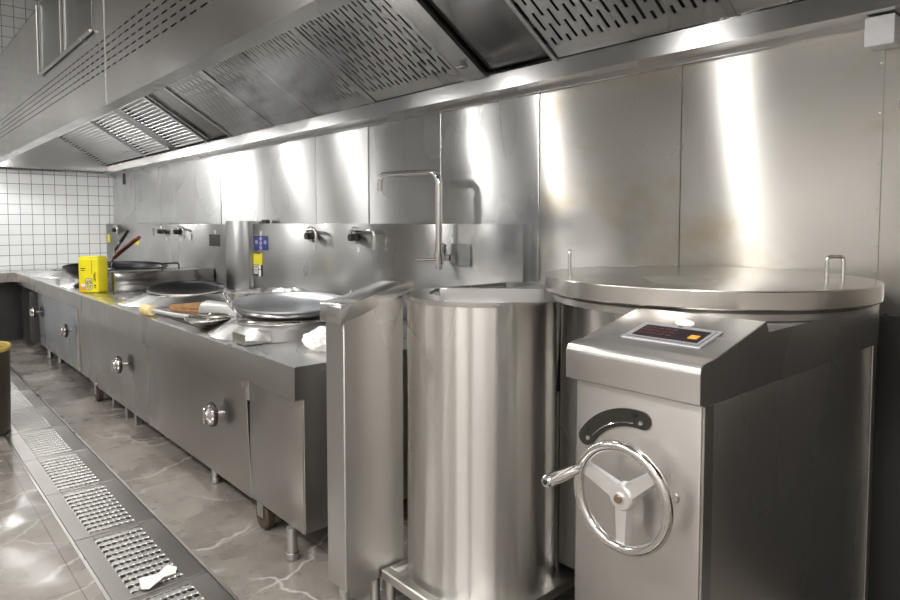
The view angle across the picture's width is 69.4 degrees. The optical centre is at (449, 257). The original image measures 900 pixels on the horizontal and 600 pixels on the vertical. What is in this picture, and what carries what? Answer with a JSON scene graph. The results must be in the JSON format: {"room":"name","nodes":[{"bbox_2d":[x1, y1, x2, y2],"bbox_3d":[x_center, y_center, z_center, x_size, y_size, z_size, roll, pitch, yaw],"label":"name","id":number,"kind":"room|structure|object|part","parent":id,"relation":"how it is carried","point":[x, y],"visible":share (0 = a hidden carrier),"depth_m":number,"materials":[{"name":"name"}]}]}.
{"room":"commercial kitchen","nodes":[
{"label":"commercial kitchen","id":0,"kind":"room"},
{"bbox_2d":[0,0,113,270],"bbox_3d":[-6.086,-1.025,6.560,4.900,4.000,0.100,-3,4,-42],"label":"wall","id":1,"kind":"structure","parent":0,"point":[49,219],"depth_m":7.68,"materials":[{"name":"white tile"}]},
{"bbox_2d":[0,339,574,599],"bbox_3d":[-2.217,1.260,2.332,5.100,0.120,11.730,-3,4,-42],"label":"floor","id":2,"kind":"structure","parent":0,"point":[218,522],"depth_m":2.90,"materials":[{"name":"stone"}]},
{"bbox_2d":[0,341,11,435],"bbox_3d":[-2.964,0.829,4.037,0.418,0.550,0.418,-3,4,-42],"label":"waste bin","id":3,"kind":"object","parent":2,"relation":"on","point":[5,374],"visible":1,"depth_m":4.05,"materials":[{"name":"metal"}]},
{"bbox_2d":[0,224,226,378],"bbox_3d":[-3.523,0.332,6.370,1.380,1.310,3.680,-3,4,-42],"label":"range","id":4,"kind":"object","parent":2,"relation":"on","point":[43,306],"visible":0.61,"depth_m":6.01,"materials":[{"name":"metal"}]},
{"bbox_2d":[0,270,15,282],"bbox_3d":[-4.990,0.215,7.173,0.264,0.100,0.480,-3,4,-42],"label":"countertop","id":5,"kind":"structure","parent":4,"relation":"on","point":[5,275],"depth_m":7.05,"materials":[{"name":"metal"}]},
{"bbox_3d":[-4.083,0.539,6.337,0.034,0.092,0.092,-3,4,-42],"label":"knob","id":6,"kind":"part","parent":4,"relation":"part of","materials":[{"name":"silver metal"}]},
{"bbox_3d":[-4.165,0.602,6.857,0.450,0.520,0.688,-3,4,-42],"label":"recess panel","id":7,"kind":"part","parent":4,"relation":"part of","materials":[{"name":"silver metal"}]},
{"bbox_3d":[-3.908,0.924,6.352,0.052,0.130,0.052,-3,4,-42],"label":"leg","id":8,"kind":"part","parent":4,"relation":"part of","materials":[{"name":"metal"}]},
{"bbox_3d":[-3.478,0.636,5.772,0.030,0.515,1.655,-3,4,-42],"label":"panel","id":9,"kind":"part","parent":4,"relation":"part of","materials":[{"name":"metal"}]},
{"bbox_3d":[-3.145,0.599,5.272,0.034,0.092,0.092,-3,4,-42],"label":"knob","id":10,"kind":"part","parent":4,"relation":"part of","materials":[{"name":"silver metal"}]},
{"bbox_2d":[9,268,145,310],"bbox_3d":[-3.530,0.260,6.510,1.030,0.120,3.417,-3,4,-42],"label":"countertop","id":11,"kind":"structure","parent":4,"relation":"on","point":[47,287],"depth_m":5.86,"materials":[{"name":"metal"}]},
{"bbox_3d":[-2.832,0.674,5.048,0.030,0.515,0.273,-3,4,-42],"label":"panel","id":12,"kind":"part","parent":4,"relation":"part of","materials":[{"name":"metal"}]},
{"bbox_2d":[78,256,107,292],"bbox_3d":[-2.779,0.132,5.064,0.176,0.281,0.122,1,3,10],"label":"tin","id":13,"kind":"object","parent":4,"relation":"on","point":[93,270],"visible":1,"depth_m":5.01,"materials":[{"name":"yellow metal"}]},
{"bbox_3d":[-2.779,-0.002,5.058,0.160,0.014,0.104,1,3,10],"label":"lid","id":14,"kind":"part","parent":13,"relation":"part of","materials":[{"name":"yellow metal"}]},
{"bbox_2d":[62,261,167,279],"bbox_3d":[-2.955,0.146,5.767,0.836,0.178,0.836,-3,4,-42],"label":"wok","id":15,"kind":"object","parent":4,"relation":"on","point":[72,270],"visible":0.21,"depth_m":6.12,"materials":[{"name":"metal"}]},
{"bbox_2d":[108,230,128,269],"bbox_3d":[-3.014,-0.057,5.935,0.470,0.382,0.092,2,4,38],"label":"ladle","id":16,"kind":"object","parent":15,"relation":"in","point":[125,234],"visible":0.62,"depth_m":5.94,"materials":[{"name":"metal"}]},
{"bbox_3d":[-2.988,-0.148,5.910,0.029,0.197,0.410,-3,4,-42],"label":"handle","id":17,"kind":"part","parent":16,"relation":"part of","materials":[{"name":"metal"}]},
{"bbox_2d":[107,236,140,269],"bbox_3d":[-2.894,-0.017,5.662,0.119,0.351,0.961,-3,4,-42],"label":"spatula","id":18,"kind":"object","parent":15,"relation":"in","point":[131,242],"visible":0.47,"depth_m":5.60,"materials":[{"name":"red wood"}]},
{"bbox_3d":[-2.797,-0.077,5.609,0.043,0.226,0.758,-3,4,-42],"label":"handle","id":19,"kind":"part","parent":18,"relation":"part of","materials":[{"name":"red wood"}]},
{"bbox_2d":[112,225,117,233],"bbox_3d":[-3.945,-0.305,7.683,0.062,0.155,0.210,-3,4,-42],"label":"tap","id":20,"kind":"object","parent":4,"relation":"attached to","point":[115,228],"visible":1,"depth_m":7.69,"materials":[{"name":"silver metal"}]},
{"bbox_2d":[152,225,166,240],"bbox_3d":[-2.924,-0.245,6.538,0.062,0.155,0.300,-3,4,-42],"label":"tap","id":21,"kind":"object","parent":4,"relation":"attached to","point":[162,230],"visible":1,"depth_m":6.48,"materials":[{"name":"silver metal"}]},
{"bbox_3d":[-2.949,-0.263,6.556,0.240,0.100,0.020,3,4,44],"label":"spout","id":22,"kind":"part","parent":21,"relation":"part of","materials":[{"name":"silver metal"}]},
{"bbox_3d":[-2.339,0.077,5.441,0.143,0.066,0.012,-2,4,-33],"label":"ledge handle","id":23,"kind":"part","parent":4,"relation":"part of","materials":[{"name":"metal"}]},
{"bbox_2d":[173,225,183,240],"bbox_3d":[-2.535,-0.222,6.102,0.062,0.155,0.270,-3,4,-42],"label":"tap","id":24,"kind":"object","parent":4,"relation":"attached to","point":[177,228],"visible":1,"depth_m":6.13,"materials":[{"name":"silver metal"}]},
{"bbox_3d":[-2.536,-0.234,6.094,0.020,0.110,0.260,-2,4,-38],"label":"spout","id":25,"kind":"part","parent":24,"relation":"part of","materials":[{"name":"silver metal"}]},
{"bbox_2d":[209,234,219,245],"bbox_3d":[-2.017,-0.144,5.569,0.001,0.100,0.235,-3,4,-42],"label":"sticker","id":26,"kind":"object","parent":4,"relation":"attached to","point":[214,240],"visible":1,"depth_m":5.57,"materials":[{"name":"grey paper"}]},
{"bbox_2d":[3,366,239,599],"bbox_3d":[-2.037,1.163,3.474,0.350,0.053,9.000,-3,4,-42],"label":"trim","id":27,"kind":"structure","parent":2,"relation":"attached to","point":[135,495],"depth_m":2.92,"materials":[{"name":"metal"}]},
{"bbox_2d":[10,368,17,376],"bbox_3d":[-4.032,1.025,5.710,0.322,0.020,0.594,-3,4,-42],"label":"drain grate","id":28,"kind":"object","parent":27,"relation":"in","point":[13,374],"visible":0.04,"depth_m":5.68,"materials":[{"name":"metal"}]},
{"bbox_2d":[11,377,30,392],"bbox_3d":[-3.633,1.048,5.263,0.322,0.020,0.594,-3,4,-42],"label":"drain grate","id":29,"kind":"object","parent":27,"relation":"in","point":[17,385],"visible":0.36,"depth_m":5.28,"materials":[{"name":"metal"}]},
{"bbox_2d":[11,390,45,410],"bbox_3d":[-3.234,1.072,4.816,0.322,0.020,0.594,-3,4,-42],"label":"drain grate","id":30,"kind":"object","parent":27,"relation":"in","point":[21,400],"visible":0.59,"depth_m":4.82,"materials":[{"name":"metal"}]},
{"bbox_2d":[5,406,64,435],"bbox_3d":[-2.835,1.095,4.368,0.322,0.020,0.594,-3,4,-42],"label":"drain grate","id":31,"kind":"object","parent":27,"relation":"in","point":[38,418],"visible":0.91,"depth_m":4.34,"materials":[{"name":"metal"}]},
{"bbox_2d":[7,425,87,462],"bbox_3d":[-2.436,1.119,3.921,0.322,0.020,0.594,-3,4,-42],"label":"drain grate","id":32,"kind":"object","parent":27,"relation":"in","point":[48,442],"visible":0.99,"depth_m":3.89,"materials":[{"name":"metal"}]},
{"bbox_2d":[24,449,116,496],"bbox_3d":[-2.037,1.142,3.473,0.322,0.020,0.594,-3,4,-42],"label":"drain grate","id":33,"kind":"object","parent":27,"relation":"in","point":[56,474],"visible":1,"depth_m":3.45,"materials":[{"name":"metal"}]},
{"bbox_2d":[46,479,154,542],"bbox_3d":[-1.637,1.165,3.026,0.322,0.020,0.594,-3,4,-42],"label":"drain grate","id":34,"kind":"object","parent":27,"relation":"in","point":[96,509],"visible":1,"depth_m":2.99,"materials":[{"name":"metal"}]},
{"bbox_2d":[75,518,206,599],"bbox_3d":[-1.238,1.189,2.579,0.322,0.020,0.594,-3,4,-42],"label":"drain grate","id":35,"kind":"object","parent":27,"relation":"in","point":[129,541],"visible":0.91,"depth_m":2.56,"materials":[{"name":"metal"}]},
{"bbox_2d":[139,564,176,588],"bbox_3d":[-1.084,1.180,2.405,0.080,0.018,0.154,1,3,22],"label":"paper scrap","id":36,"kind":"object","parent":35,"relation":"on","point":[147,582],"visible":1,"depth_m":2.38,"materials":[{"name":"white paper"}]},
{"bbox_2d":[131,572,233,599],"bbox_3d":[-0.839,1.212,2.131,0.322,0.020,0.594,-3,4,-42],"label":"drain grate","id":37,"kind":"object","parent":27,"relation":"in","point":[205,586],"visible":1,"depth_m":2.33,"materials":[{"name":"metal"}]},
{"bbox_2d":[97,535,197,599],"bbox_3d":[-2.037,1.269,3.480,0.350,0.022,9.000,-3,4,-42],"label":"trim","id":38,"kind":"structure","parent":2,"relation":"attached to","point":[144,535],"depth_m":2.64,"materials":[{"name":"silver metal"}]},
{"bbox_2d":[81,220,531,561],"bbox_3d":[-1.217,0.442,3.940,1.174,1.345,3.480,-3,4,-42],"label":"range","id":39,"kind":"object","parent":2,"relation":"on","point":[255,415],"depth_m":3.25,"materials":[{"name":"metal"}]},
{"bbox_3d":[-2.656,0.690,4.839,0.035,0.505,0.225,-3,4,-42],"label":"panel","id":40,"kind":"part","parent":39,"relation":"part of","materials":[{"name":"metal"}]},
{"bbox_3d":[-2.131,0.687,4.130,0.034,0.092,0.092,-3,4,-42],"label":"knob","id":41,"kind":"part","parent":39,"relation":"part of","materials":[{"name":"silver metal"}]},
{"bbox_3d":[-2.391,1.013,4.652,0.040,0.130,0.040,-3,4,-42],"label":"square leg","id":42,"kind":"part","parent":39,"relation":"part of","materials":[{"name":"metal"}]},
{"bbox_3d":[-2.178,1.025,4.414,0.040,0.130,0.040,-3,4,-42],"label":"square leg","id":43,"kind":"part","parent":39,"relation":"part of","materials":[{"name":"metal"}]},
{"bbox_3d":[-2.045,1.033,4.265,0.040,0.130,0.040,-3,4,-42],"label":"square leg","id":44,"kind":"part","parent":39,"relation":"part of","materials":[{"name":"metal"}]},
{"bbox_3d":[-1.724,0.750,3.791,0.040,0.515,2.573,-3,4,-42],"label":"panel","id":45,"kind":"part","parent":39,"relation":"part of","materials":[{"name":"metal"}]},
{"bbox_2d":[146,280,226,295],"bbox_3d":[-1.848,0.237,4.574,0.526,0.102,0.524,-3,4,-42],"label":"wok","id":46,"kind":"object","parent":39,"relation":"on","point":[190,287],"visible":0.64,"depth_m":4.71,"materials":[{"name":"metal"}]},
{"bbox_2d":[139,304,233,326],"bbox_3d":[-1.452,0.320,3.579,0.246,0.063,0.876,-3,4,-42],"label":"skimmer","id":47,"kind":"object","parent":39,"relation":"on","point":[202,319],"visible":0.96,"depth_m":3.42,"materials":[{"name":"silver metal"}]},
{"bbox_2d":[184,313,233,326],"bbox_3d":[-1.239,0.331,3.344,0.241,0.059,0.242,-3,4,-42],"label":"bowl","id":48,"kind":"object","parent":47,"relation":"on","point":[202,319],"depth_m":3.29,"materials":[{"name":"silver metal"}]},
{"bbox_2d":[168,300,237,314],"bbox_3d":[-1.399,0.292,3.679,0.819,0.109,0.114,3,4,40],"label":"brush","id":49,"kind":"object","parent":39,"relation":"on","point":[208,306],"visible":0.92,"depth_m":3.58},
{"bbox_3d":[-1.117,0.728,2.984,0.034,0.092,0.092,-3,4,-42],"label":"knob","id":50,"kind":"part","parent":39,"relation":"part of","materials":[{"name":"silver metal"}]},
{"bbox_3d":[-1.194,1.083,3.310,0.052,0.130,0.052,-3,4,-42],"label":"leg","id":51,"kind":"part","parent":39,"relation":"part of","materials":[{"name":"metal"}]},
{"bbox_3d":[-1.672,-0.012,5.239,0.095,0.555,0.433,-3,4,-42],"label":"backsplash post","id":52,"kind":"part","parent":39,"relation":"part of","materials":[{"name":"metal"}]},
{"bbox_2d":[81,288,406,386],"bbox_3d":[-1.448,0.403,4.178,1.030,0.162,2.815,-3,4,-42],"label":"countertop","id":53,"kind":"structure","parent":39,"relation":"on","point":[192,345],"depth_m":3.49,"materials":[{"name":"metal"}]},
{"bbox_3d":[-0.893,0.361,2.930,0.125,0.045,0.130,-3,4,-42],"label":"steel bracket","id":54,"kind":"part","parent":39,"relation":"part of","materials":[{"name":"silver metal"}]},
{"bbox_2d":[253,252,261,264],"bbox_3d":[-1.480,0.013,5.004,0.001,0.092,0.155,-3,4,-42],"label":"sticker","id":55,"kind":"object","parent":39,"relation":"attached to","point":[257,257],"visible":1,"depth_m":5.01,"materials":[{"name":"yellow paper"}]},
{"bbox_2d":[254,265,261,275],"bbox_3d":[-1.480,0.103,5.008,0.002,0.085,0.150,-3,4,-42],"label":"sticker","id":56,"kind":"object","parent":39,"relation":"attached to","point":[257,268],"visible":1,"depth_m":5.00,"materials":[{"name":"white paper"}]},
{"bbox_2d":[254,236,267,250],"bbox_3d":[-1.443,-0.108,4.957,0.001,0.108,0.245,-3,4,-42],"label":"sticker","id":57,"kind":"object","parent":39,"relation":"attached to","point":[260,242],"visible":1,"depth_m":4.95,"materials":[{"name":"blue paper"}]},
{"bbox_3d":[-0.699,0.782,2.653,0.037,0.540,0.462,-3,4,-42],"label":"cabinet panel","id":58,"kind":"part","parent":39,"relation":"part of","materials":[{"name":"metal"}]},
{"bbox_2d":[223,289,354,321],"bbox_3d":[-0.814,0.244,3.318,0.601,0.151,0.571,-3,4,-42],"label":"wok","id":59,"kind":"object","parent":39,"relation":"on","point":[285,305],"visible":0.69,"depth_m":3.46,"materials":[{"name":"metal"}]},
{"bbox_3d":[-1.101,0.218,3.246,0.056,0.091,0.122,-1,3,-14],"label":"ear handle","id":60,"kind":"part","parent":59,"relation":"part of","materials":[{"name":"silver metal"}]},
{"bbox_3d":[-0.621,1.123,2.556,0.052,0.130,0.052,-3,4,-42],"label":"leg","id":61,"kind":"part","parent":39,"relation":"part of","materials":[{"name":"metal"}]},
{"bbox_2d":[304,226,317,249],"bbox_3d":[-0.917,-0.126,4.319,0.062,0.155,0.170,-3,4,-42],"label":"tap","id":62,"kind":"object","parent":39,"relation":"attached to","point":[308,235],"visible":1,"depth_m":4.32,"materials":[{"name":"silver metal"}]},
{"bbox_3d":[-0.918,-0.150,4.309,0.020,0.085,0.161,-2,4,-36],"label":"spout","id":63,"kind":"part","parent":62,"relation":"part of","materials":[{"name":"silver metal"}]},
{"bbox_2d":[302,326,325,351],"bbox_3d":[-0.529,0.342,2.764,0.192,0.100,0.221,-3,4,-42],"label":"cloth","id":64,"kind":"object","parent":39,"relation":"on","point":[315,340],"visible":0.61,"depth_m":2.70,"materials":[{"name":"white fabric"}]},
{"bbox_2d":[240,327,406,400],"bbox_3d":[-0.352,0.448,2.945,1.035,0.128,0.481,-3,4,-42],"label":"countertop","id":65,"kind":"structure","parent":39,"relation":"on","point":[292,371],"depth_m":2.56,"materials":[{"name":"metal"}]},
{"bbox_3d":[-0.184,0.774,2.807,1.000,0.540,0.012,-3,4,-42],"label":"panel","id":66,"kind":"part","parent":39,"relation":"part of","materials":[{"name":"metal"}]},
{"bbox_2d":[347,227,375,251],"bbox_3d":[-0.521,-0.102,3.875,0.062,0.155,0.300,-3,4,-42],"label":"tap","id":67,"kind":"object","parent":39,"relation":"attached to","point":[352,236],"visible":1,"depth_m":3.92,"materials":[{"name":"silver metal"}]},
{"bbox_2d":[377,169,470,269],"bbox_3d":[-0.170,-0.205,3.427,0.126,0.521,0.692,-3,4,-42],"label":"tap","id":68,"kind":"object","parent":39,"relation":"attached to","point":[460,255],"visible":1,"depth_m":3.28,"materials":[{"name":"silver metal"}]},
{"bbox_3d":[-0.225,-0.208,3.478,0.035,0.521,0.543,-3,4,-42],"label":"spout","id":69,"kind":"part","parent":68,"relation":"part of","materials":[{"name":"silver metal"}]},
{"bbox_3d":[-0.124,0.014,3.323,0.125,0.023,0.018,2,4,34],"label":"lever","id":70,"kind":"part","parent":68,"relation":"part of","materials":[{"name":"silver metal"}]},
{"bbox_3d":[0.012,-0.014,3.316,0.014,0.110,0.270,-3,4,-42],"label":"plate","id":71,"kind":"part","parent":68,"relation":"part of","materials":[{"name":"metal"}]},
{"bbox_2d":[320,279,412,599],"bbox_3d":[-0.278,0.645,2.223,0.297,1.119,0.129,-3,4,-42],"label":"base cabinet","id":72,"kind":"object","parent":2,"relation":"on","point":[364,326],"visible":0.92,"depth_m":2.16,"materials":[{"name":"metal"}]},
{"bbox_3d":[-0.359,1.148,2.210,0.044,0.116,0.044,-3,4,-42],"label":"leg","id":73,"kind":"part","parent":72,"relation":"part of","materials":[{"name":"metal"}]},
{"bbox_3d":[-0.258,1.147,2.231,0.044,0.116,0.044,-3,4,-42],"label":"leg","id":74,"kind":"part","parent":72,"relation":"part of","materials":[{"name":"metal"}]},
{"bbox_3d":[-0.234,1.142,2.325,0.044,0.116,0.044,-3,4,-42],"label":"leg","id":75,"kind":"part","parent":72,"relation":"part of","materials":[{"name":"metal"}]},
{"bbox_2d":[382,279,574,599],"bbox_3d":[0.263,0.639,2.334,0.950,1.120,0.606,-3,4,-42],"label":"kettle","id":76,"kind":"object","parent":2,"relation":"on","point":[484,360],"visible":0.77,"depth_m":2.03,"materials":[{"name":"metal"}]},
{"bbox_3d":[-0.201,1.149,2.201,0.044,0.115,0.044,-3,4,-42],"label":"leg","id":77,"kind":"part","parent":76,"relation":"part of","materials":[{"name":"metal"}]},
{"bbox_2d":[542,293,878,599],"bbox_3d":[0.568,0.668,1.800,1.318,1.118,0.867,-3,4,-42],"label":"kettle","id":78,"kind":"object","parent":2,"relation":"on","point":[705,454],"visible":0.91,"depth_m":1.36,"materials":[{"name":"metal"}]},
{"bbox_3d":[0.223,0.425,1.271,0.113,0.025,0.025,-3,4,-42],"label":"crank handle","id":79,"kind":"part","parent":78,"relation":"part of","materials":[{"name":"silver metal"}]},
{"bbox_3d":[0.333,0.349,1.324,0.005,0.100,0.170,-3,4,-42],"label":"scale plate","id":80,"kind":"part","parent":78,"relation":"part of","materials":[{"name":"black metal"}]},
{"bbox_3d":[0.459,0.161,1.351,0.098,0.023,0.178,-3,4,-42],"label":"display panel","id":81,"kind":"part","parent":78,"relation":"part of","materials":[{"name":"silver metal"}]},
{"bbox_2d":[545,249,884,310],"bbox_3d":[0.738,0.043,1.917,0.907,0.116,0.907,-3,4,-42],"label":"lid","id":82,"kind":"object","parent":78,"relation":"on","point":[666,286],"visible":1,"depth_m":1.61,"materials":[{"name":"metal"}]},
{"bbox_3d":[0.394,0.009,2.135,0.011,0.071,0.047,1,3,11],"label":"handle","id":83,"kind":"part","parent":82,"relation":"part of","materials":[{"name":"silver metal"}]},
{"bbox_3d":[1.047,0.029,1.767,0.058,0.071,0.011,0,3,-5],"label":"handle","id":84,"kind":"part","parent":82,"relation":"part of","materials":[{"name":"silver metal"}]},
{"bbox_2d":[120,58,899,581],"bbox_3d":[-0.351,-0.885,3.885,0.100,4.000,11.730,-3,4,-42],"label":"wall","id":85,"kind":"structure","parent":0,"point":[549,58],"depth_m":2.02,"materials":[{"name":"metal"}]},
{"bbox_2d":[113,159,135,223],"bbox_3d":[-3.911,-0.125,7.837,0.017,2.030,0.899,-3,4,-42],"label":"wall panel","id":86,"kind":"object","parent":85,"relation":"attached to","point":[123,194],"depth_m":7.77,"materials":[{"name":"metal"}]},
{"bbox_2d":[134,153,161,223],"bbox_3d":[-3.313,-0.090,7.165,0.019,2.030,0.899,-3,4,-42],"label":"wall panel","id":87,"kind":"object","parent":85,"relation":"attached to","point":[148,205],"depth_m":7.10,"materials":[{"name":"metal"}]},
{"bbox_2d":[106,224,226,285],"bbox_3d":[-3.037,-0.080,6.781,0.080,0.530,3.680,-3,4,-42],"label":"backsplash","id":88,"kind":"structure","parent":85,"relation":"attached to","point":[193,250],"depth_m":6.29,"materials":[{"name":"metal"}]},
{"bbox_2d":[160,145,194,223],"bbox_3d":[-2.704,-0.054,6.484,0.017,2.030,0.929,-3,4,-42],"label":"wall panel","id":89,"kind":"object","parent":85,"relation":"attached to","point":[177,180],"depth_m":6.42,"materials":[{"name":"metal"}]},
{"bbox_2d":[194,138,221,223],"bbox_3d":[-2.189,-0.024,5.905,0.020,2.030,0.619,-3,4,-42],"label":"wall panel","id":90,"kind":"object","parent":85,"relation":"attached to","point":[207,171],"depth_m":5.85,"materials":[{"name":"metal"}]},
{"bbox_2d":[220,128,264,223],"bbox_3d":[-1.705,0.004,5.366,0.015,2.030,0.829,-3,4,-42],"label":"wall panel","id":91,"kind":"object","parent":85,"relation":"attached to","point":[242,172],"depth_m":5.30,"materials":[{"name":"metal"}]},
{"bbox_2d":[264,116,316,223],"bbox_3d":[-1.170,0.036,4.765,0.017,2.030,0.779,-3,4,-42],"label":"wall panel","id":92,"kind":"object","parent":85,"relation":"attached to","point":[289,167],"depth_m":4.70,"materials":[{"name":"metal"}]},
{"bbox_2d":[316,103,369,223],"bbox_3d":[-0.702,0.063,4.237,0.020,2.030,0.632,-3,4,-42],"label":"wall panel","id":93,"kind":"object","parent":85,"relation":"attached to","point":[342,158],"depth_m":4.18,"materials":[{"name":"metal"}]},
{"bbox_2d":[253,224,531,319],"bbox_3d":[-0.579,0.061,4.040,0.060,0.536,2.810,-3,4,-42],"label":"backsplash","id":94,"kind":"structure","parent":85,"relation":"attached to","point":[499,252],"depth_m":3.75,"materials":[{"name":"metal"}]},
{"bbox_2d":[369,86,440,320],"bbox_3d":[-0.267,0.089,3.753,0.015,2.030,0.668,-3,4,-42],"label":"wall panel","id":95,"kind":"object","parent":85,"relation":"attached to","point":[412,143],"depth_m":3.70,"materials":[{"name":"metal"}]},
{"bbox_2d":[0,0,899,183],"bbox_3d":[-1.477,-1.198,3.998,1.374,1.055,9.820,-3,4,-42],"label":"exhaust hood","id":96,"kind":"object","parent":85,"relation":"attached to","point":[87,86],"visible":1,"depth_m":3.17,"materials":[{"name":"metal"}]},
{"bbox_3d":[-3.505,-1.338,5.272,0.004,0.900,5.210,-3,4,-42],"label":"panel","id":97,"kind":"part","parent":96,"relation":"part of","materials":[{"name":"metal"}]},
{"bbox_3d":[-4.734,-1.463,7.660,1.350,0.900,0.004,-3,4,-42],"label":"panel","id":98,"kind":"part","parent":96,"relation":"part of","materials":[{"name":"metal"}]},
{"bbox_3d":[-2.393,-1.475,3.991,0.016,0.492,1.430,-3,4,-42],"label":"supply air frame","id":99,"kind":"part","parent":96,"relation":"part of","materials":[{"name":"metal"}]},
{"bbox_3d":[-2.385,-1.482,3.997,0.005,0.478,1.390,-3,4,-42],"label":"supply air panel","id":100,"kind":"part","parent":96,"relation":"part of","materials":[{"name":"silver metal"}]},
{"bbox_3d":[-1.934,-1.264,3.586,0.004,0.870,9.820,-3,4,-42],"label":"panel","id":101,"kind":"part","parent":96,"relation":"part of","materials":[{"name":"metal"}]},
{"bbox_3d":[-2.426,-1.280,5.075,1.079,0.685,0.035,-3,4,-42],"label":"filter frame","id":102,"kind":"part","parent":96,"relation":"part of","materials":[{"name":"metal"}]},
{"bbox_3d":[-2.257,-1.291,4.903,1.071,0.671,0.445,-3,4,-42],"label":"blank panel","id":103,"kind":"part","parent":96,"relation":"part of","materials":[{"name":"silver metal"}]},
{"bbox_3d":[-2.108,-1.261,4.719,1.079,0.685,0.030,-3,4,-42],"label":"filter frame","id":104,"kind":"part","parent":96,"relation":"part of","materials":[{"name":"metal"}]},
{"bbox_3d":[-0.237,-1.146,1.609,0.004,0.900,4.605,-3,4,-42],"label":"panel","id":105,"kind":"part","parent":96,"relation":"part of","materials":[{"name":"metal"}]},
{"bbox_3d":[-0.274,-1.153,2.663,1.079,0.685,0.125,-3,4,-42],"label":"filter frame","id":106,"kind":"part","parent":96,"relation":"part of","materials":[{"name":"metal"}]},
{"bbox_3d":[-0.091,-1.164,2.476,1.071,0.671,0.395,-3,4,-42],"label":"blank panel","id":107,"kind":"part","parent":96,"relation":"part of","materials":[{"name":"silver metal"}]},
{"bbox_3d":[0.037,-1.135,2.314,1.079,0.685,0.020,-3,4,-42],"label":"filter frame","id":108,"kind":"part","parent":96,"relation":"part of","materials":[{"name":"metal"}]},
{"bbox_2d":[441,61,540,278],"bbox_3d":[0.182,0.115,3.246,0.020,2.030,0.686,-3,4,-42],"label":"wall panel","id":109,"kind":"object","parent":85,"relation":"attached to","point":[490,152],"depth_m":3.16,"materials":[{"name":"metal"}]},
{"bbox_2d":[539,28,682,278],"bbox_3d":[0.643,0.142,2.734,0.016,2.030,0.690,-3,4,-42],"label":"wall panel","id":110,"kind":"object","parent":85,"relation":"attached to","point":[610,150],"depth_m":2.67,"materials":[{"name":"metal"}]},
{"bbox_2d":[679,0,881,278],"bbox_3d":[1.086,0.168,2.233,0.020,2.030,0.647,-3,4,-42],"label":"wall panel","id":111,"kind":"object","parent":85,"relation":"attached to","point":[775,142],"depth_m":2.17,"materials":[{"name":"metal"}]},
{"bbox_2d":[865,50,885,279],"bbox_3d":[1.288,-0.308,1.968,0.008,0.950,0.034,-3,4,-42],"label":"trim","id":112,"kind":"structure","parent":85,"relation":"attached to","point":[882,62],"depth_m":1.97,"materials":[{"name":"metal"}]},
{"bbox_2d":[864,13,899,50],"bbox_3d":[1.270,-0.656,1.903,0.085,0.085,0.076,-3,4,-42],"label":"junction box","id":113,"kind":"object","parent":85,"relation":"attached to","point":[882,32],"visible":1,"depth_m":1.88,"materials":[{"name":"grey plastic"}]},
{"bbox_2d":[868,315,899,599],"bbox_3d":[2.362,0.758,0.819,0.035,1.040,3.180,-3,4,-42],"label":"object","id":114,"kind":"structure","parent":85,"relation":"attached to","point":[884,555],"depth_m":1.97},
{"bbox_2d":[878,47,899,314],"bbox_3d":[1.589,-0.314,1.644,0.020,1.005,0.861,-3,4,-42],"label":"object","id":115,"kind":"structure","parent":85,"relation":"attached to","point":[889,232],"depth_m":1.94,"materials":[{"name":"metal"}]}
]}

